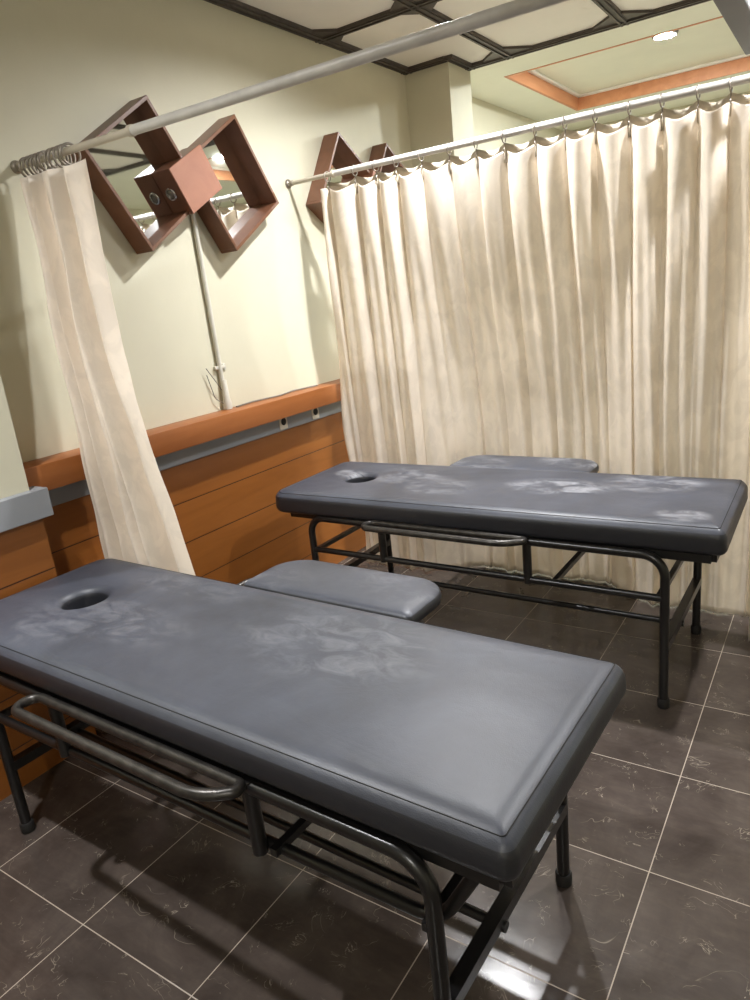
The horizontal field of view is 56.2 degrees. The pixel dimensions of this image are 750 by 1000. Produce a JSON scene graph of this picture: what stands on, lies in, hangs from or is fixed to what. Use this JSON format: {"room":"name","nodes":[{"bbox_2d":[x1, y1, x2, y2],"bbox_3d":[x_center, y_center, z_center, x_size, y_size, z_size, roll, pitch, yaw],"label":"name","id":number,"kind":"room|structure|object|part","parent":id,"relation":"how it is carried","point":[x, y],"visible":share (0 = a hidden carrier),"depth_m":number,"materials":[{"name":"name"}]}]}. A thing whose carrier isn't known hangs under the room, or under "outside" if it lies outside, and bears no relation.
{"room":"massage room","nodes":[
{"label":"massage room","id":0,"kind":"room"},
{"bbox_2d":[0,375,28,498],"bbox_3d":[-2.294,0.118,0.745,0.175,2.750,3.822,5,20,33],"label":"wall pier","id":1,"kind":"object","parent":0,"point":[13,480],"depth_m":2.25,"materials":[{"name":"beige paint"}]},
{"bbox_2d":[0,0,562,462],"bbox_3d":[-0.789,-0.941,3.174,0.120,3.100,10.140,5,20,33],"label":"wall","id":2,"kind":"structure","parent":0,"point":[67,66],"depth_m":2.99,"materials":[{"name":"beige paint"}]},
{"bbox_2d":[0,486,53,532],"bbox_3d":[-2.219,0.557,0.883,0.210,0.096,3.866,5,20,33],"label":"trim","id":3,"kind":"structure","parent":2,"relation":"attached to","point":[26,507],"depth_m":2.28,"materials":[{"name":"grey metal"}]},
{"bbox_2d":[0,518,96,800],"bbox_3d":[-2.187,1.014,1.010,0.188,0.870,3.836,5,20,33],"label":"wall paneling","id":4,"kind":"structure","parent":2,"relation":"attached to","point":[26,559],"depth_m":2.33,"materials":[{"name":"orange wood"}]},
{"bbox_2d":[71,95,278,253],"bbox_3d":[-0.774,-1.331,2.925,0.119,0.570,1.036,5,20,33],"label":"wall shelf","id":5,"kind":"object","parent":2,"relation":"attached to","point":[148,186],"visible":0.96,"depth_m":2.85,"materials":[{"name":"red wood"}]},
{"bbox_3d":[-0.911,-1.264,2.742,0.098,0.566,0.560,5,20,33],"label":"frame","id":6,"kind":"part","parent":5,"relation":"part of","materials":[{"name":"red wood"}]},
{"bbox_2d":[88,110,172,238],"bbox_3d":[-0.948,-1.267,2.767,0.010,0.529,0.523,5,20,33],"label":"mirror glass","id":7,"kind":"object","parent":5,"relation":"attached to","point":[130,164],"depth_m":2.77,"materials":[{"name":"white"}]},
{"bbox_2d":[166,188,176,200],"bbox_3d":[-0.828,-1.242,2.853,0.053,0.048,0.032,5,20,33],"label":"spotlight","id":8,"kind":"object","parent":5,"relation":"attached to","point":[171,193],"depth_m":2.85,"materials":[{"name":"silver metal"}]},
{"bbox_3d":[-0.733,-1.319,2.884,0.004,0.270,0.283,5,20,33],"label":"panel","id":9,"kind":"part","parent":5,"relation":"part of","materials":[{"name":"brown wood"}]},
{"bbox_2d":[203,129,262,238],"bbox_3d":[-0.690,-1.402,3.143,0.010,0.528,0.521,5,20,33],"label":"mirror glass","id":10,"kind":"object","parent":5,"relation":"attached to","point":[239,200],"depth_m":3.19,"materials":[{"name":"white"}]},
{"bbox_3d":[-0.653,-1.399,3.119,0.098,0.565,0.559,5,20,33],"label":"frame","id":11,"kind":"part","parent":5,"relation":"part of","materials":[{"name":"red wood"}]},
{"bbox_2d":[23,379,340,490],"bbox_3d":[-0.409,-0.498,3.584,0.128,0.094,3.058,5,20,33],"label":"wooden ledge","id":12,"kind":"object","parent":2,"relation":"attached to","point":[58,470],"visible":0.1,"depth_m":3.02,"materials":[{"name":"orange wood"}]},
{"bbox_2d":[236,385,317,406],"bbox_3d":[-0.484,-0.526,3.523,0.039,0.007,0.621,5,20,33],"label":"cable","id":13,"kind":"object","parent":12,"relation":"on","point":[313,385],"visible":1,"depth_m":3.48,"materials":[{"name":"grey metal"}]},
{"bbox_2d":[48,401,340,506],"bbox_3d":[-0.420,-0.425,3.647,0.050,0.078,3.014,5,20,33],"label":"trim","id":14,"kind":"structure","parent":2,"relation":"attached to","point":[66,493],"depth_m":3.15,"materials":[{"name":"grey metal"}]},
{"bbox_2d":[43,411,365,583],"bbox_3d":[-0.387,0.019,3.769,0.035,0.850,3.044,5,20,33],"label":"wall paneling","id":15,"kind":"structure","parent":2,"relation":"attached to","point":[233,530],"depth_m":3.36,"materials":[{"name":"orange wood"}]},
{"bbox_2d":[190,213,232,409],"bbox_3d":[-0.739,-0.825,3.115,0.042,0.859,0.138,5,20,33],"label":"conduit","id":16,"kind":"object","parent":2,"relation":"attached to","point":[227,404],"visible":0.98,"depth_m":3.14,"materials":[{"name":"white plastic"}]},
{"bbox_2d":[279,417,287,429],"bbox_3d":[-0.461,-0.389,3.536,0.008,0.066,0.060,5,20,33],"label":"wall socket","id":17,"kind":"object","parent":2,"relation":"attached to","point":[283,424],"visible":0.72,"depth_m":3.53,"materials":[{"name":"beige plastic"}]},
{"bbox_2d":[10,0,568,173],"bbox_3d":[0.043,-1.010,1.563,3.020,0.044,0.044,5,20,33],"label":"curtain rod","id":18,"kind":"object","parent":2,"relation":"attached to","point":[515,8],"visible":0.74,"depth_m":1.65,"materials":[{"name":"metal"}]},
{"bbox_2d":[18,157,37,176],"bbox_3d":[-1.161,-1.096,2.358,0.009,0.104,0.070,5,19,33],"label":"curtain ring","id":19,"kind":"object","parent":18,"relation":"hanging from","point":[21,159],"visible":0.36,"depth_m":2.33,"materials":[{"name":"metal"}]},
{"bbox_2d":[19,158,195,575],"bbox_3d":[-0.858,-0.147,2.442,0.583,1.922,0.167,5,20,33],"label":"curtain","id":20,"kind":"object","parent":19,"relation":"hanging from","point":[136,518],"visible":0.77,"depth_m":2.36,"materials":[{"name":"beige fabric"}]},
{"bbox_2d":[22,156,41,175],"bbox_3d":[-1.142,-1.095,2.346,0.008,0.104,0.070,6,20,31],"label":"curtain ring","id":21,"kind":"object","parent":18,"relation":"hanging from","point":[25,157],"visible":0.34,"depth_m":2.32,"materials":[{"name":"metal"}]},
{"bbox_2d":[26,154,45,174],"bbox_3d":[-1.123,-1.093,2.334,0.009,0.104,0.070,4,19,31],"label":"curtain ring","id":22,"kind":"object","parent":18,"relation":"hanging from","point":[29,156],"visible":0.4,"depth_m":2.31,"materials":[{"name":"metal"}]},
{"bbox_2d":[30,153,48,173],"bbox_3d":[-1.105,-1.091,2.322,0.014,0.104,0.070,5,20,33],"label":"curtain ring","id":23,"kind":"object","parent":18,"relation":"hanging from","point":[32,155],"visible":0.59,"depth_m":2.29,"materials":[{"name":"metal"}]},
{"bbox_2d":[34,152,52,171],"bbox_3d":[-1.086,-1.090,2.309,0.009,0.104,0.070,3,18,29],"label":"curtain ring","id":24,"kind":"object","parent":18,"relation":"hanging from","point":[36,154],"visible":0.37,"depth_m":2.28,"materials":[{"name":"metal"}]},
{"bbox_2d":[37,150,57,170],"bbox_3d":[-1.067,-1.088,2.296,0.012,0.104,0.070,7,21,37],"label":"curtain ring","id":25,"kind":"object","parent":18,"relation":"hanging from","point":[42,151],"visible":0.34,"depth_m":2.27,"materials":[{"name":"metal"}]},
{"bbox_2d":[44,148,63,168],"bbox_3d":[-1.039,-1.086,2.278,0.015,0.103,0.070,4,19,32],"label":"curtain ring","id":26,"kind":"object","parent":18,"relation":"hanging from","point":[45,152],"visible":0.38,"depth_m":2.25,"materials":[{"name":"metal"}]},
{"bbox_2d":[47,147,68,167],"bbox_3d":[-1.019,-1.084,2.265,0.009,0.104,0.070,10,23,43],"label":"curtain ring","id":27,"kind":"object","parent":18,"relation":"hanging from","point":[51,148],"visible":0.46,"depth_m":2.24,"materials":[{"name":"metal"}]},
{"bbox_2d":[52,145,71,167],"bbox_3d":[-1.000,-1.083,2.253,0.009,0.104,0.070,3,19,32],"label":"curtain ring","id":28,"kind":"object","parent":18,"relation":"hanging from","point":[55,147],"visible":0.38,"depth_m":2.23,"materials":[{"name":"metal"}]},
{"bbox_2d":[56,144,75,165],"bbox_3d":[-0.981,-1.081,2.240,0.015,0.103,0.070,4,19,30],"label":"curtain ring","id":29,"kind":"object","parent":18,"relation":"hanging from","point":[59,145],"visible":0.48,"depth_m":2.22,"materials":[{"name":"metal"}]},
{"bbox_2d":[59,142,80,164],"bbox_3d":[-0.963,-1.079,2.229,0.008,0.104,0.070,10,23,41],"label":"curtain ring","id":30,"kind":"object","parent":18,"relation":"hanging from","point":[65,143],"visible":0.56,"depth_m":2.21,"materials":[{"name":"metal"}]},
{"bbox_2d":[311,408,318,419],"bbox_3d":[-0.319,-0.466,3.745,0.008,0.066,0.060,5,20,33],"label":"wall socket","id":31,"kind":"object","parent":2,"relation":"attached to","point":[315,412],"visible":0.74,"depth_m":3.74,"materials":[{"name":"beige plastic"}]},
{"bbox_2d":[306,132,404,223],"bbox_3d":[-0.025,-1.732,4.016,0.119,0.597,1.076,5,20,33],"label":"wall mirror","id":32,"kind":"object","parent":2,"relation":"attached to","point":[335,153],"visible":0.17,"depth_m":3.76,"materials":[{"name":"red wood"}]},
{"bbox_3d":[-0.163,-1.666,3.833,0.098,0.594,0.600,5,20,33],"label":"frame","id":33,"kind":"part","parent":32,"relation":"part of","materials":[{"name":"red wood"}]},
{"bbox_2d":[326,151,354,187],"bbox_3d":[-0.199,-1.669,3.858,0.010,0.556,0.563,5,20,33],"label":"mirror glass","id":34,"kind":"object","parent":32,"relation":"attached to","point":[339,161],"depth_m":3.84,"materials":[{"name":"white"}]},
{"bbox_2d":[381,165,391,172],"bbox_3d":[0.059,-1.803,4.234,0.010,0.555,0.562,5,20,33],"label":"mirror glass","id":35,"kind":"object","parent":32,"relation":"attached to","point":[387,168],"depth_m":4.22,"materials":[{"name":"brown"}]},
{"bbox_3d":[0.096,-1.800,4.210,0.098,0.592,0.599,5,20,33],"label":"frame","id":36,"kind":"part","parent":32,"relation":"part of","materials":[{"name":"red wood"}]},
{"bbox_2d":[285,73,749,188],"bbox_3d":[0.823,-1.478,2.694,3.020,0.044,0.044,5,20,33],"label":"curtain rod","id":37,"kind":"object","parent":2,"relation":"attached to","point":[743,79],"visible":0.99,"depth_m":2.78,"materials":[{"name":"metal"}]},
{"bbox_2d":[324,171,330,189],"bbox_3d":[-0.228,-1.543,3.391,0.006,0.085,0.051,8,21,39],"label":"curtain ring","id":38,"kind":"object","parent":37,"relation":"hanging from","point":[325,171],"visible":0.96,"depth_m":3.38,"materials":[{"name":"metal"}]},
{"bbox_2d":[320,93,749,616],"bbox_3d":[1.033,-0.514,2.999,2.844,1.994,0.270,5,20,33],"label":"curtain","id":39,"kind":"object","parent":38,"relation":"hanging from","point":[585,294],"visible":0.8,"depth_m":3.03,"materials":[{"name":"beige fabric"}]},
{"bbox_2d":[392,155,397,175],"bbox_3d":[0.094,-1.516,3.180,0.006,0.085,0.051,4,19,30],"label":"curtain ring","id":40,"kind":"object","parent":37,"relation":"hanging from","point":[394,155],"visible":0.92,"depth_m":3.17,"materials":[{"name":"metal"}]},
{"bbox_2d":[417,149,423,169],"bbox_3d":[0.203,-1.506,3.108,0.006,0.085,0.051,6,20,35],"label":"curtain ring","id":41,"kind":"object","parent":37,"relation":"hanging from","point":[419,149],"visible":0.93,"depth_m":3.10,"materials":[{"name":"metal"}]},
{"bbox_2d":[473,137,477,157],"bbox_3d":[0.425,-1.488,2.963,0.006,0.085,0.051,2,18,27],"label":"curtain ring","id":42,"kind":"object","parent":37,"relation":"hanging from","point":[474,137],"visible":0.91,"depth_m":2.95,"materials":[{"name":"metal"}]},
{"bbox_2d":[501,130,505,151],"bbox_3d":[0.531,-1.479,2.894,0.006,0.085,0.051,5,20,33],"label":"curtain ring","id":43,"kind":"object","parent":37,"relation":"hanging from","point":[502,130],"visible":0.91,"depth_m":2.89,"materials":[{"name":"metal"}]},
{"bbox_2d":[533,123,536,145],"bbox_3d":[0.642,-1.470,2.821,0.006,0.085,0.051,2,18,27],"label":"curtain ring","id":44,"kind":"object","parent":37,"relation":"hanging from","point":[535,133],"visible":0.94,"depth_m":2.82,"materials":[{"name":"metal"}]},
{"bbox_2d":[562,116,567,138],"bbox_3d":[0.745,-1.461,2.754,0.006,0.085,0.051,6,20,36],"label":"curtain ring","id":45,"kind":"object","parent":37,"relation":"hanging from","point":[564,128],"visible":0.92,"depth_m":2.75,"materials":[{"name":"metal"}]},
{"bbox_2d":[592,109,597,132],"bbox_3d":[0.843,-1.453,2.690,0.006,0.085,0.051,7,21,39],"label":"curtain ring","id":46,"kind":"object","parent":37,"relation":"hanging from","point":[593,109],"visible":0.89,"depth_m":2.69,"materials":[{"name":"metal"}]},
{"bbox_2d":[627,101,630,124],"bbox_3d":[0.949,-1.444,2.620,0.006,0.085,0.051,4,19,32],"label":"curtain ring","id":47,"kind":"object","parent":37,"relation":"hanging from","point":[629,114],"visible":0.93,"depth_m":2.61,"materials":[{"name":"metal"}]},
{"bbox_2d":[659,93,664,118],"bbox_3d":[1.045,-1.436,2.557,0.006,0.085,0.051,8,21,40],"label":"curtain ring","id":48,"kind":"object","parent":37,"relation":"hanging from","point":[661,106],"visible":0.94,"depth_m":2.55,"materials":[{"name":"metal"}]},
{"bbox_2d":[696,84,700,110],"bbox_3d":[1.146,-1.427,2.491,0.006,0.085,0.051,7,21,37],"label":"curtain ring","id":49,"kind":"object","parent":37,"relation":"hanging from","point":[697,98],"visible":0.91,"depth_m":2.48,"materials":[{"name":"metal"}]},
{"bbox_2d":[729,77,732,103],"bbox_3d":[1.234,-1.420,2.433,0.006,0.085,0.051,6,20,35],"label":"curtain ring","id":50,"kind":"object","parent":37,"relation":"hanging from","point":[730,87],"visible":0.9,"depth_m":2.42,"materials":[{"name":"metal"}]},
{"bbox_2d":[0,546,749,999],"bbox_3d":[1.513,0.775,2.225,5.240,0.120,10.140,5,20,33],"label":"floor","id":51,"kind":"structure","parent":0,"point":[118,890],"depth_m":1.84,"materials":[{"name":"brown tile"}]},
{"bbox_2d":[0,559,625,999],"bbox_3d":[-0.306,0.641,1.950,1.858,0.666,0.948,5,20,35],"label":"massage table","id":52,"kind":"object","parent":51,"relation":"on","point":[321,693],"visible":1,"depth_m":1.49,"materials":[{"name":"leather"}]},
{"bbox_3d":[-1.014,0.742,2.018,0.222,0.558,0.030,5,20,35],"label":"leg","id":53,"kind":"part","parent":52,"relation":"part of","materials":[{"name":"black paint"}]},
{"bbox_3d":[-0.817,0.581,1.813,0.032,0.178,0.031,5,20,35],"label":"armrest post","id":54,"kind":"part","parent":52,"relation":"part of","materials":[{"name":"black metal"}]},
{"bbox_3d":[-0.515,0.541,1.579,1.063,0.031,0.030,5,20,35],"label":"rail","id":55,"kind":"part","parent":52,"relation":"part of","materials":[{"name":"metal"}]},
{"bbox_3d":[-0.461,0.622,1.592,1.562,0.169,0.027,5,20,33],"label":"rail","id":56,"kind":"part","parent":52,"relation":"part of","materials":[{"name":"black metal"}]},
{"bbox_3d":[-0.243,0.635,1.415,0.032,0.178,0.031,5,20,35],"label":"armrest post","id":57,"kind":"part","parent":52,"relation":"part of","materials":[{"name":"black metal"}]},
{"bbox_3d":[-0.357,0.457,1.808,1.760,0.028,0.554,5,20,35],"label":"frame","id":58,"kind":"part","parent":52,"relation":"part of","materials":[{"name":"black paint"}]},
{"bbox_3d":[0.038,0.843,1.287,0.222,0.558,0.030,5,20,35],"label":"leg","id":59,"kind":"part","parent":52,"relation":"part of","materials":[{"name":"black paint"}]},
{"bbox_3d":[0.366,0.675,1.737,0.222,0.558,0.030,5,20,35],"label":"leg","id":60,"kind":"part","parent":52,"relation":"part of","materials":[{"name":"black paint"}]},
{"bbox_2d":[276,455,747,708],"bbox_3d":[0.540,0.229,3.043,1.867,0.666,0.948,5,20,34],"label":"massage table","id":61,"kind":"object","parent":51,"relation":"on","point":[486,500],"visible":0.99,"depth_m":2.65,"materials":[{"name":"leather"},{"name":"black painted steel"},{"name":"black rubber"}]},
{"bbox_3d":[-0.180,0.333,3.105,0.222,0.558,0.030,5,20,34],"label":"leg","id":62,"kind":"part","parent":61,"relation":"part of","materials":[{"name":"black paint"}]},
{"bbox_3d":[0.030,0.171,2.897,0.032,0.178,0.031,5,20,34],"label":"armrest post","id":63,"kind":"part","parent":61,"relation":"part of","materials":[{"name":"black metal"}]},
{"bbox_3d":[0.141,0.164,3.561,0.222,0.558,0.030,5,20,34],"label":"leg","id":64,"kind":"part","parent":61,"relation":"part of","materials":[{"name":"black paint"}]},
{"bbox_3d":[0.325,0.129,2.675,1.063,0.031,0.030,5,20,34],"label":"rail","id":65,"kind":"part","parent":61,"relation":"part of","materials":[{"name":"metal"}]},
{"bbox_3d":[0.341,0.271,2.716,1.476,0.025,0.025,5,20,34],"label":"rail","id":66,"kind":"part","parent":61,"relation":"part of","materials":[{"name":"black metal"}]},
{"bbox_3d":[0.490,0.044,2.900,1.760,0.028,0.554,5,20,34],"label":"frame","id":67,"kind":"part","parent":61,"relation":"part of","materials":[{"name":"black paint"}]},
{"bbox_3d":[0.463,-0.016,2.896,1.858,0.100,0.608,5,19,33],"label":"mattress","id":68,"kind":"part","parent":61,"relation":"part of","materials":[{"name":"grey leather"}]},
{"bbox_3d":[0.552,0.217,2.548,0.032,0.178,0.031,5,20,34],"label":"armrest post","id":69,"kind":"part","parent":61,"relation":"part of","materials":[{"name":"black metal"}]},
{"bbox_3d":[0.885,0.427,2.392,0.222,0.558,0.030,5,20,34],"label":"leg","id":70,"kind":"part","parent":61,"relation":"part of","materials":[{"name":"black paint"}]},
{"bbox_3d":[1.205,0.258,2.848,0.222,0.558,0.030,5,20,34],"label":"leg","id":71,"kind":"part","parent":61,"relation":"part of","materials":[{"name":"black paint"}]},
{"bbox_2d":[405,61,474,167],"bbox_3d":[0.531,-1.363,4.749,0.300,2.750,0.300,5,20,33],"label":"pillar","id":72,"kind":"structure","parent":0,"point":[439,97],"depth_m":4.32,"materials":[{"name":"beige paint"}]},
{"bbox_2d":[238,0,749,130],"bbox_3d":[1.207,-2.049,1.396,5.000,0.300,9.900,5,20,33],"label":"ceiling","id":73,"kind":"structure","parent":0,"point":[710,41],"depth_m":4.20,"materials":[{"name":"white paint"}]},
{"bbox_2d":[204,0,710,74],"bbox_3d":[0.471,-1.492,0.344,5.000,0.023,7.200,5,20,33],"label":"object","id":74,"kind":"structure","parent":73,"relation":"attached to","point":[616,18],"depth_m":3.68,"materials":[{"name":"black wood"}]},
{"bbox_2d":[504,16,749,110],"bbox_3d":[2.431,-2.983,4.500,2.785,0.096,1.535,5,20,33],"label":"trim","id":75,"kind":"structure","parent":73,"relation":"attached to","point":[526,79],"depth_m":5.38,"materials":[{"name":"orange wood"}]},
{"bbox_2d":[527,54,749,97],"bbox_3d":[2.425,-3.031,4.486,2.745,0.020,1.495,5,20,33],"label":"trim","id":76,"kind":"structure","parent":73,"relation":"attached to","point":[537,74],"depth_m":5.39,"materials":[{"name":"brown wood"}]},
{"bbox_2d":[652,30,678,39],"bbox_3d":[1.851,-2.967,4.482,0.161,0.022,0.161,5,20,33],"label":"recessed light","id":77,"kind":"object","parent":73,"relation":"in","point":[673,33],"visible":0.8,"depth_m":4.47,"materials":[{"name":"white"}]},
{"bbox_2d":[571,91,749,130],"bbox_3d":[4.060,-2.216,5.727,5.000,3.100,0.120,5,20,33],"label":"wall","id":78,"kind":"structure","parent":0,"point":[748,92],"depth_m":6.27,"materials":[{"name":"beige paint"}]},
{"bbox_3d":[-1.366,0.693,-2.178,5.000,3.100,0.120,5,20,33],"label":"wall","id":79,"kind":"structure","parent":0,"visible":0},
{"bbox_2d":[713,0,749,54],"bbox_3d":[-0.202,-0.647,0.167,0.094,0.196,5.618,5,20,33],"label":"support bar","id":80,"kind":"object","parent":79,"relation":"attached to","point":[736,13],"visible":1,"depth_m":1.94,"materials":[{"name":"grey metal"}]},
{"bbox_2d":[748,615,749,640],"bbox_3d":[1.410,-0.452,2.460,0.098,2.050,0.189,5,20,33],"label":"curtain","id":81,"kind":"object","parent":80,"relation":"hanging from","point":[749,615],"visible":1,"depth_m":2.70,"materials":[{"name":"beige fabric"}]}
]}

